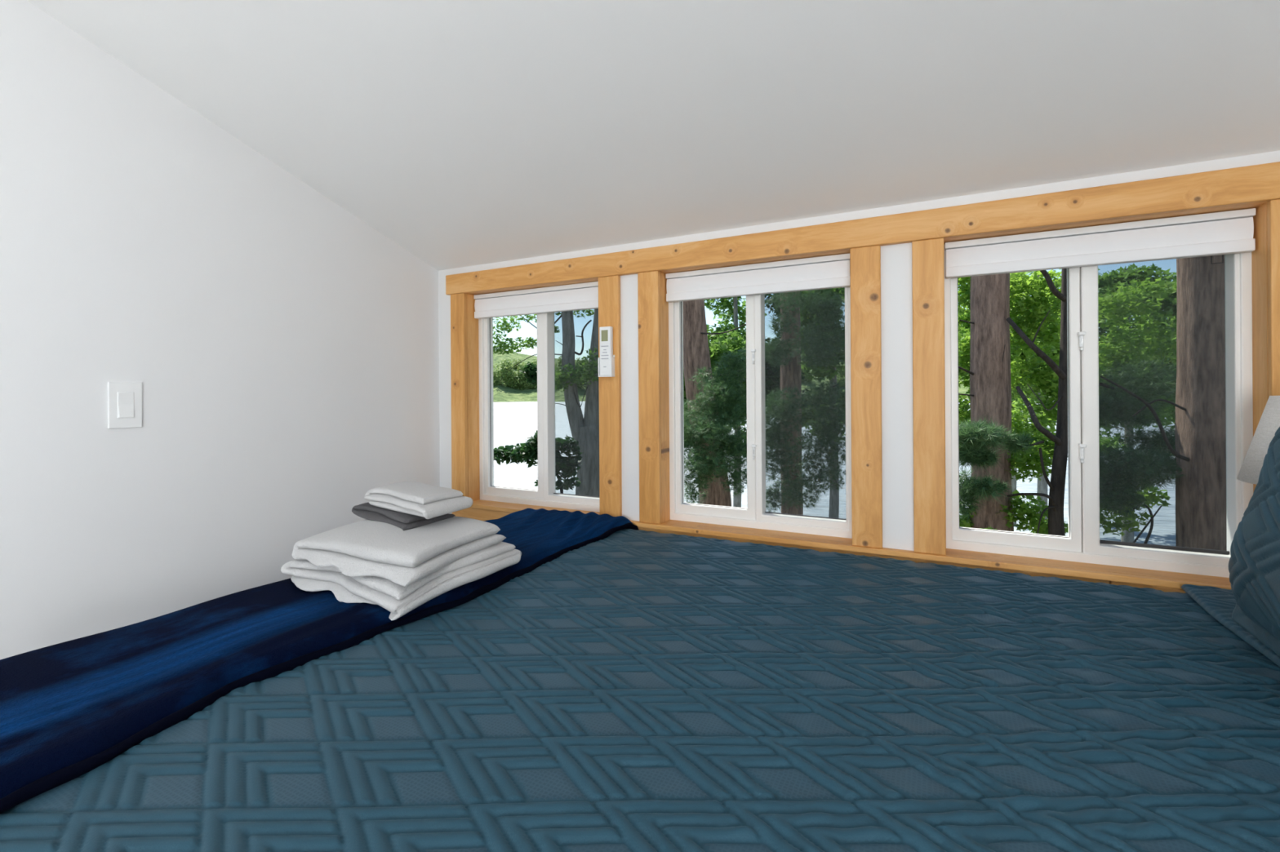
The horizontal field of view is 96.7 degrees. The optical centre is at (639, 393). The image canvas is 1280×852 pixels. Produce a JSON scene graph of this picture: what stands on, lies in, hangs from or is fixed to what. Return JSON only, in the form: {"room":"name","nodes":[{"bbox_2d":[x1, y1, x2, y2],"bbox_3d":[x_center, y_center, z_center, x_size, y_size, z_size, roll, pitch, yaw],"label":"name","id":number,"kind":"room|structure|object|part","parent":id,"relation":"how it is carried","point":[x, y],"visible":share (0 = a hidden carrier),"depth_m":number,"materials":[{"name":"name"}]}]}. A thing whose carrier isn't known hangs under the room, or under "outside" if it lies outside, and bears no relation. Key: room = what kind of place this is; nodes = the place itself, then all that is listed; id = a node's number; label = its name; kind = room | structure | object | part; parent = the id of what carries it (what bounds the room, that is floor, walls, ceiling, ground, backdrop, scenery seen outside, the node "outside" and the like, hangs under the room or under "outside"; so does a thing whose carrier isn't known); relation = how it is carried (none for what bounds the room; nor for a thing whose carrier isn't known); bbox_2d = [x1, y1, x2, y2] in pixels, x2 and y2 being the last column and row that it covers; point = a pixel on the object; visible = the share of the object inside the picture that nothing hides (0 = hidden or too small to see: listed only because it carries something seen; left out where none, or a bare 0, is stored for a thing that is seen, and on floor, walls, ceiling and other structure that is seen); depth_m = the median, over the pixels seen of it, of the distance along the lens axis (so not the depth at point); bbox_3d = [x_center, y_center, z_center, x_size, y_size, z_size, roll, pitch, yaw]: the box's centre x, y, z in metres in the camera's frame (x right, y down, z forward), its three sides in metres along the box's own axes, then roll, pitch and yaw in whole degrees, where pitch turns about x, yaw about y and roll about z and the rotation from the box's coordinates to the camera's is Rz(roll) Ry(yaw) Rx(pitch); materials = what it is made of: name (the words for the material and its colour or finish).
{"room":"loft bedroom","nodes":[
{"label":"loft bedroom","id":0,"kind":"room"},
{"bbox_2d":[0,0,439,659],"bbox_3d":[-2.024,-0.314,0.722,0.150,3.355,4.450,0,0,27],"label":"wall","id":1,"kind":"structure","parent":0,"point":[282,348],"depth_m":1.72,"materials":[{"name":"white paint"}]},
{"bbox_2d":[107,382,142,428],"bbox_3d":[-1.469,0.034,1.625,0.012,0.131,0.077,0,0,27],"label":"light switch","id":2,"kind":"object","parent":1,"relation":"attached to","point":[124,398],"visible":1,"depth_m":1.62,"materials":[{"name":"white plastic"}]},
{"bbox_3d":[-1.469,0.034,1.625,0.004,0.074,0.038,0,0,27],"label":"rocker frame","id":3,"kind":"part","parent":2,"relation":"part of","materials":[{"name":"white plastic"}]},
{"bbox_2d":[27,0,1279,271],"bbox_3d":[-0.486,-1.301,0.173,3.900,1.753,4.980,0,0,27],"label":"ceiling","id":4,"kind":"structure","parent":0,"point":[464,133],"depth_m":1.47,"materials":[{"name":"white paint"}]},
{"bbox_2d":[438,151,1279,551],"bbox_3d":[0.475,0.371,2.029,3.400,1.951,0.150,0,0,27],"label":"wall","id":5,"kind":"structure","parent":0,"point":[896,286],"depth_m":1.79,"materials":[{"name":"white paint"}]},
{"bbox_2d":[450,293,467,497],"bbox_3d":[-0.825,0.021,2.598,0.083,0.950,0.020,0,0,27],"label":"trim","id":6,"kind":"structure","parent":5,"relation":"attached to","point":[458,301],"depth_m":2.58,"materials":[{"name":"brown wood"}]},
{"bbox_2d":[466,278,599,515],"bbox_3d":[-0.436,0.020,2.491,0.735,0.980,0.145,0,0,27],"label":"window","id":7,"kind":"structure","parent":5,"relation":"in","point":[482,490],"depth_m":2.58,"materials":[{"name":"white plastic"}]},
{"bbox_3d":[-0.568,0.022,2.599,0.342,0.898,0.040,0,0,27],"label":"sash","id":8,"kind":"part","parent":7,"relation":"part of","materials":[{"name":"white plastic"}]},
{"bbox_2d":[473,281,598,319],"bbox_3d":[-0.447,-0.401,2.475,0.699,0.107,0.033,0,0,27],"label":"roller blind","id":9,"kind":"object","parent":7,"relation":"attached to","point":[580,296],"visible":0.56,"depth_m":2.45,"materials":[{"name":"white fabric"}]},
{"bbox_3d":[-0.448,-0.363,2.472,0.697,0.031,0.027,0,0,27],"label":"rail","id":10,"kind":"part","parent":9,"relation":"part of","materials":[{"name":"white fabric"}]},
{"bbox_3d":[-0.266,0.020,2.446,0.332,0.898,0.060,0,0,27],"label":"fixed frame","id":11,"kind":"part","parent":7,"relation":"part of","materials":[{"name":"white plastic"}]},
{"bbox_2d":[598,275,622,516],"bbox_3d":[-0.118,0.017,2.236,0.092,0.950,0.020,0,0,27],"label":"trim","id":12,"kind":"structure","parent":5,"relation":"attached to","point":[609,287],"depth_m":2.22,"materials":[{"name":"brown wood"}]},
{"bbox_2d":[598,355,614,377],"bbox_3d":[-0.130,-0.107,2.216,0.060,0.085,0.030,0,0,27],"label":"remote holder","id":13,"kind":"object","parent":12,"relation":"attached to","point":[612,359],"visible":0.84,"depth_m":2.20,"materials":[{"name":"white plastic"}]},
{"bbox_2d":[599,326,613,375],"bbox_3d":[-0.132,-0.164,2.213,0.051,0.190,0.023,0,0,27],"label":"remote control","id":14,"kind":"object","parent":13,"relation":"in","point":[606,333],"visible":0.98,"depth_m":2.20,"materials":[{"name":"white plastic"}]},
{"bbox_2d":[637,271,662,524],"bbox_3d":[0.037,0.016,2.156,0.086,0.950,0.020,0,0,27],"label":"trim","id":15,"kind":"structure","parent":5,"relation":"attached to","point":[648,282],"depth_m":2.15,"materials":[{"name":"brown wood"}]},
{"bbox_2d":[659,249,852,544],"bbox_3d":[0.414,0.014,2.055,0.706,0.980,0.145,0,0,27],"label":"window","id":16,"kind":"structure","parent":5,"relation":"in","point":[754,518],"depth_m":2.08,"materials":[{"name":"white plastic"}]},
{"bbox_3d":[0.285,0.016,2.162,0.319,0.898,0.040,0,0,27],"label":"sash","id":17,"kind":"part","parent":16,"relation":"part of","materials":[{"name":"white plastic"}]},
{"bbox_2d":[665,253,850,302],"bbox_3d":[0.404,-0.406,2.039,0.670,0.107,0.033,0,0,27],"label":"roller blind","id":18,"kind":"object","parent":16,"relation":"attached to","point":[828,272],"visible":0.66,"depth_m":2.01,"materials":[{"name":"white fabric"}]},
{"bbox_3d":[0.402,-0.368,2.037,0.668,0.031,0.027,0,0,27],"label":"rail","id":19,"kind":"part","parent":18,"relation":"part of","materials":[{"name":"white fabric"}]},
{"bbox_3d":[0.574,0.014,2.016,0.326,0.898,0.060,0,0,27],"label":"fixed frame","id":20,"kind":"part","parent":16,"relation":"part of","materials":[{"name":"white plastic"}]},
{"bbox_2d":[452,502,1231,589],"bbox_3d":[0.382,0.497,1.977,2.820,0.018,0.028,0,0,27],"label":"trim","id":21,"kind":"structure","parent":5,"relation":"attached to","point":[1066,571],"depth_m":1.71,"materials":[{"name":"brown wood"}]},
{"bbox_2d":[445,161,1279,295],"bbox_3d":[0.385,-0.506,1.974,2.861,0.089,0.024,0,0,27],"label":"trim","id":22,"kind":"structure","parent":5,"relation":"attached to","point":[1255,184],"depth_m":1.72,"materials":[{"name":"brown wood"}]},
{"bbox_2d":[849,245,882,548],"bbox_3d":[0.718,0.011,1.807,0.090,0.950,0.020,0,0,27],"label":"trim","id":23,"kind":"structure","parent":5,"relation":"attached to","point":[864,262],"depth_m":1.80,"materials":[{"name":"brown wood"}]},
{"bbox_2d":[911,238,946,555],"bbox_3d":[0.876,0.010,1.726,0.086,0.950,0.020,0,0,27],"label":"trim","id":24,"kind":"structure","parent":5,"relation":"attached to","point":[927,255],"depth_m":1.72,"materials":[{"name":"brown wood"}]},
{"bbox_2d":[943,201,1268,585],"bbox_3d":[1.263,0.009,1.621,0.727,0.980,0.145,0,0,27],"label":"window","id":25,"kind":"structure","parent":5,"relation":"in","point":[1246,274],"depth_m":1.61,"materials":[{"name":"white plastic"}]},
{"bbox_3d":[1.130,0.011,1.729,0.331,0.898,0.040,0,0,27],"label":"sash","id":26,"kind":"part","parent":25,"relation":"part of","materials":[{"name":"white plastic"}]},
{"bbox_2d":[944,208,1255,278],"bbox_3d":[1.252,-0.412,1.605,0.691,0.107,0.033,0,0,27],"label":"roller blind","id":27,"kind":"object","parent":25,"relation":"attached to","point":[1231,232],"visible":1,"depth_m":1.57,"materials":[{"name":"white fabric"}]},
{"bbox_3d":[1.251,-0.374,1.602,0.689,0.031,0.027,0,0,27],"label":"rail","id":28,"kind":"part","parent":27,"relation":"part of","materials":[{"name":"white fabric"}]},
{"bbox_3d":[1.428,0.009,1.579,0.334,0.898,0.060,0,0,27],"label":"fixed frame","id":29,"kind":"part","parent":25,"relation":"part of","materials":[{"name":"white plastic"}]},
{"bbox_2d":[1109,581,1185,593],"bbox_3d":[1.442,0.544,1.439,0.399,0.089,0.020,0,0,27],"label":"trim","id":30,"kind":"structure","parent":5,"relation":"attached to","point":[1162,588],"depth_m":1.48,"materials":[{"name":"brown wood"}]},
{"bbox_2d":[1266,199,1279,397],"bbox_3d":[1.576,0.006,1.368,0.089,0.950,0.020,0,0,27],"label":"trim","id":31,"kind":"structure","parent":5,"relation":"attached to","point":[1273,206],"depth_m":1.38,"materials":[{"name":"brown wood"}]},
{"bbox_3d":[0.868,-0.333,-0.759,0.150,3.355,4.450,0,0,27],"label":"wall","id":32,"kind":"structure","parent":0,"visible":0},
{"bbox_2d":[1236,395,1279,484],"bbox_3d":[1.543,0.157,1.183,0.425,0.305,0.300,0,0,27],"label":"wall lamp","id":33,"kind":"object","parent":32,"relation":"attached to","point":[1268,424],"visible":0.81,"depth_m":1.25,"materials":[{"name":"fabric"}]},
{"label":"outside","id":34,"kind":"structure","parent":0,"visible":0},
{"bbox_2d":[493,400,1176,546],"bbox_3d":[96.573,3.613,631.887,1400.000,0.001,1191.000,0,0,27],"label":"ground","id":35,"kind":"structure","parent":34,"point":[514,422],"depth_m":28.07,"materials":[{"name":"grey liquid"}]},
{"bbox_2d":[764,293,829,448],"bbox_3d":[4.132,0.472,15.062,2.335,7.507,3.196,0,0,27],"label":"leafy tree","id":36,"kind":"object","parent":35,"relation":"on","point":[772,378],"visible":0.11,"depth_m":14.40,"materials":[{"name":"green plant"}]},
{"bbox_2d":[957,283,1020,422],"bbox_3d":[9.093,0.456,15.048,2.803,7.474,1.978,0,0,-36],"label":"leafy tree","id":37,"kind":"object","parent":35,"relation":"on","point":[966,317],"visible":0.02,"depth_m":14.52,"materials":[{"name":"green plant"}]},
{"bbox_2d":[1138,272,1177,455],"bbox_3d":[14.282,0.354,14.870,3.432,7.609,1.971,0,0,-35],"label":"leafy tree","id":38,"kind":"object","parent":35,"relation":"on","point":[1171,302],"visible":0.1,"depth_m":14.32,"materials":[{"name":"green plant"}]},
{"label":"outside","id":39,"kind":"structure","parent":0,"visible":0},
{"bbox_2d":[493,351,1175,402],"bbox_3d":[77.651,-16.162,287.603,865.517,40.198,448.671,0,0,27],"label":"shore","id":40,"kind":"structure","parent":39,"point":[501,393],"depth_m":337.48,"materials":[{"name":"green plant"}]},
{"bbox_2d":[493,369,502,386],"bbox_3d":[-90.002,-5.200,349.907,13.103,19.240,14.431,0,0,-27],"label":"tree","id":41,"kind":"object","parent":40,"relation":"on","point":[495,382],"visible":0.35,"depth_m":349.42,"materials":[{"name":"green plant"}]},
{"bbox_2d":[493,359,522,389],"bbox_3d":[-80.265,-8.335,350.304,17.757,26.074,19.556,0,0,22],"label":"tree","id":42,"kind":"object","parent":40,"relation":"on","point":[501,374],"visible":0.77,"depth_m":346.83,"materials":[{"name":"green plant"}]},
{"bbox_2d":[505,363,528,390],"bbox_3d":[-73.431,-7.276,349.731,16.084,23.618,17.714,0,0,18],"label":"tree","id":43,"kind":"object","parent":40,"relation":"on","point":[522,376],"visible":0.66,"depth_m":347.76,"materials":[{"name":"green plant"}]},
{"bbox_2d":[511,358,524,369],"bbox_3d":[-87.296,-13.334,410.148,16.311,23.950,17.963,0,0,-20],"label":"tree","id":44,"kind":"object","parent":40,"relation":"on","point":[516,362],"visible":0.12,"depth_m":406.87,"materials":[{"name":"green plant"}]},
{"bbox_2d":[520,380,537,390],"bbox_3d":[-65.378,-5.529,349.759,13.355,19.610,14.708,0,0,40],"label":"tree","id":45,"kind":"object","parent":40,"relation":"on","point":[529,386],"visible":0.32,"depth_m":347.59,"materials":[{"name":"green plant"}]},
{"bbox_2d":[555,355,561,369],"bbox_3d":[-55.800,-14.547,409.850,19.640,26.187,17.834,0,0,12],"label":"tree","id":46,"kind":"object","parent":40,"relation":"on","point":[560,359],"visible":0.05,"depth_m":406.73,"materials":[{"name":"green plant"}]},
{"bbox_2d":[574,360,585,389],"bbox_3d":[-39.756,-8.315,350.201,17.322,25.436,19.077,0,0,-10],"label":"tree","id":47,"kind":"object","parent":40,"relation":"on","point":[580,386],"visible":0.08,"depth_m":349.25,"materials":[{"name":"green plant"}]},
{"bbox_2d":[575,358,588,369],"bbox_3d":[-45.041,-13.839,409.724,16.653,24.453,18.340,0,0,16],"label":"tree","id":48,"kind":"object","parent":40,"relation":"on","point":[579,361],"visible":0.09,"depth_m":408.87,"materials":[{"name":"green plant"}]},
{"bbox_2d":[581,369,587,388],"bbox_3d":[-30.482,-5.677,350.183,14.572,19.429,13.231,0,0,-11],"label":"tree","id":49,"kind":"object","parent":40,"relation":"on","point":[585,384],"visible":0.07,"depth_m":347.85,"materials":[{"name":"green plant"}]},
{"bbox_2d":[800,368,814,383],"bbox_3d":[98.261,-7.015,343.225,13.971,20.515,15.387,0,0,22],"label":"tree","id":50,"kind":"object","parent":40,"relation":"on","point":[806,380],"visible":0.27,"depth_m":339.83,"materials":[{"name":"green plant"}]},
{"bbox_2d":[836,365,844,387],"bbox_3d":[124.791,-7.222,351.657,14.020,20.586,15.440,0,0,-2],"label":"tree","id":51,"kind":"object","parent":40,"relation":"on","point":[842,377],"visible":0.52,"depth_m":349.72,"materials":[{"name":"green plant"}]},
{"bbox_3d":[0.133,0.893,1.107,2.135,0.712,1.615,0,0,27],"label":"bed","id":52,"kind":"object","parent":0,"visible":0},
{"bbox_2d":[0,528,1279,851],"bbox_3d":[0.133,0.715,1.103,2.257,0.446,1.739,0,0,27],"label":"quilt","id":53,"kind":"object","parent":52,"relation":"on","point":[630,690],"visible":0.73,"depth_m":0.86,"materials":[{"name":"blue fabric"}]},
{"bbox_2d":[0,508,638,813],"bbox_3d":[-0.641,0.644,1.503,0.573,0.376,1.785,0,0,27],"label":"throw blanket","id":54,"kind":"object","parent":53,"relation":"on","point":[68,708],"visible":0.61,"depth_m":1.02,"materials":[{"name":"blue fabric"}]},
{"bbox_2d":[280,542,521,620],"bbox_3d":[-0.615,0.452,1.511,0.468,0.078,0.453,0,0,30],"label":"bath towel","id":55,"kind":"object","parent":54,"relation":"on","point":[399,600],"visible":0.44,"depth_m":1.36,"materials":[{"name":"white fabric"}]},
{"bbox_2d":[291,515,506,586],"bbox_3d":[-0.630,0.389,1.512,0.464,0.071,0.425,0,0,24],"label":"bath towel","id":56,"kind":"object","parent":55,"relation":"on","point":[364,548],"visible":0.79,"depth_m":1.38,"materials":[{"name":"white fabric"}]},
{"bbox_2d":[351,502,455,530],"bbox_3d":[-0.704,0.342,1.669,0.405,0.033,0.186,0,0,41],"label":"hand towel","id":57,"kind":"object","parent":56,"relation":"on","point":[405,522],"visible":0.5,"depth_m":1.57,"materials":[{"name":"grey fabric"}]},
{"bbox_2d":[364,480,472,519],"bbox_3d":[-0.642,0.299,1.645,0.408,0.054,0.195,0,0,41],"label":"cloth","id":58,"kind":"object","parent":57,"relation":"on","point":[427,501],"visible":1,"depth_m":1.57,"materials":[{"name":"white fabric"}]},
{"bbox_2d":[1181,584,1279,666],"bbox_3d":[1.203,0.479,0.963,0.177,0.018,0.960,0,0,27],"label":"pillow sham","id":59,"kind":"object","parent":53,"relation":"on","point":[1220,603],"visible":0.52,"depth_m":1.26,"materials":[{"name":"blue fabric"}]},
{"bbox_2d":[1228,426,1279,656],"bbox_3d":[1.112,0.213,0.831,0.255,0.501,0.676,0,0,27],"label":"pillow","id":60,"kind":"object","parent":59,"relation":"on","point":[1254,562],"visible":1,"depth_m":0.99,"materials":[{"name":"blue fabric"}]},
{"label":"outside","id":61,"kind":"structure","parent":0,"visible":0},
{"bbox_3d":[-1.142,4.073,2.223,60.000,0.843,23.000,0,0,27],"label":"ground","id":62,"kind":"structure","parent":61,"visible":0},
{"bbox_2d":[493,361,582,493],"bbox_3d":[-1.027,1.921,5.586,0.960,4.472,0.346,0,0,-2],"label":"leafy shrub","id":63,"kind":"object","parent":62,"relation":"on","point":[567,464],"visible":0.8,"depth_m":5.56,"materials":[{"name":"green plant"}]},
{"bbox_2d":[493,308,599,497],"bbox_3d":[-1.212,0.841,7.211,1.929,6.640,0.959,0,0,27],"label":"forked tree","id":64,"kind":"object","parent":62,"relation":"on","point":[585,429],"visible":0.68,"depth_m":6.92,"materials":[{"name":"grey plant"}]},
{"bbox_2d":[683,329,746,503],"bbox_3d":[1.500,0.590,14.268,2.585,7.304,2.495,0,0,-14],"label":"leafy tree","id":65,"kind":"object","parent":62,"relation":"on","point":[722,345],"visible":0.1,"depth_m":13.85,"materials":[{"name":"green plant"}]},
{"bbox_2d":[683,299,746,506],"bbox_3d":[0.907,-1.117,7.744,1.212,10.523,2.025,0,0,-10],"label":"pine tree","id":66,"kind":"object","parent":62,"relation":"on","point":[711,458],"visible":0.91,"depth_m":7.41,"materials":[{"name":"green plant"}]},
{"bbox_2d":[703,296,779,507],"bbox_3d":[2.743,0.367,16.095,2.534,7.734,2.607,0,0,-26],"label":"leafy tree","id":67,"kind":"object","parent":62,"relation":"on","point":[734,308],"visible":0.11,"depth_m":16.09,"materials":[{"name":"green plant"}]},
{"bbox_2d":[764,288,845,515],"bbox_3d":[2.530,-1.312,8.779,1.490,10.891,1.653,0,0,27],"label":"pine tree","id":68,"kind":"object","parent":62,"relation":"on","point":[788,416],"visible":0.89,"depth_m":8.59,"materials":[{"name":"green plant"}]},
{"bbox_2d":[800,287,845,518],"bbox_3d":[4.354,0.690,12.919,2.096,7.067,2.666,0,0,6],"label":"leafy tree","id":69,"kind":"object","parent":62,"relation":"on","point":[830,372],"visible":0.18,"depth_m":12.56,"materials":[{"name":"green plant"}]},
{"bbox_2d":[958,273,1036,531],"bbox_3d":[3.716,-1.148,6.059,1.390,10.546,0.882,0,0,-32],"label":"pine tree","id":70,"kind":"object","parent":62,"relation":"on","point":[988,434],"visible":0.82,"depth_m":6.31,"materials":[{"name":"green plant"}]},
{"bbox_2d":[1009,271,1044,526],"bbox_3d":[12.054,0.064,17.995,3.145,8.219,3.165,0,0,8],"label":"leafy tree","id":71,"kind":"object","parent":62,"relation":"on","point":[1028,394],"visible":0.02,"depth_m":17.31,"materials":[{"name":"green plant"}]},
{"bbox_2d":[1009,275,1061,533],"bbox_3d":[9.474,0.619,13.440,2.116,7.142,2.596,0,0,32],"label":"leafy tree","id":72,"kind":"object","parent":62,"relation":"on","point":[1042,485],"visible":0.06,"depth_m":13.38,"materials":[{"name":"green plant"}]},
{"bbox_2d":[957,268,1177,543],"bbox_3d":[5.003,-1.065,6.647,3.319,10.365,1.666,0,0,-5],"label":"maple tree","id":73,"kind":"object","parent":62,"relation":"on","point":[1022,328],"visible":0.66,"depth_m":6.55,"materials":[{"name":"green plant"}]},
{"bbox_2d":[1054,268,1142,525],"bbox_3d":[14.410,0.028,18.091,2.712,8.259,3.397,0,0,31],"label":"leafy tree","id":74,"kind":"object","parent":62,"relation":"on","point":[1102,331],"visible":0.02,"depth_m":17.52,"materials":[{"name":"green plant"}]},
{"bbox_2d":[1097,262,1176,542],"bbox_3d":[11.764,0.520,13.909,2.373,7.310,2.919,0,0,27],"label":"leafy tree","id":75,"kind":"object","parent":62,"relation":"on","point":[1110,282],"visible":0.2,"depth_m":13.62,"materials":[{"name":"green plant"}]},
{"bbox_2d":[1098,254,1226,551],"bbox_3d":[5.143,-1.127,5.824,1.242,10.487,2.637,0,0,36],"label":"pine tree","id":76,"kind":"object","parent":62,"relation":"on","point":[1197,439],"visible":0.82,"depth_m":5.18,"materials":[{"name":"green plant"}]}
]}

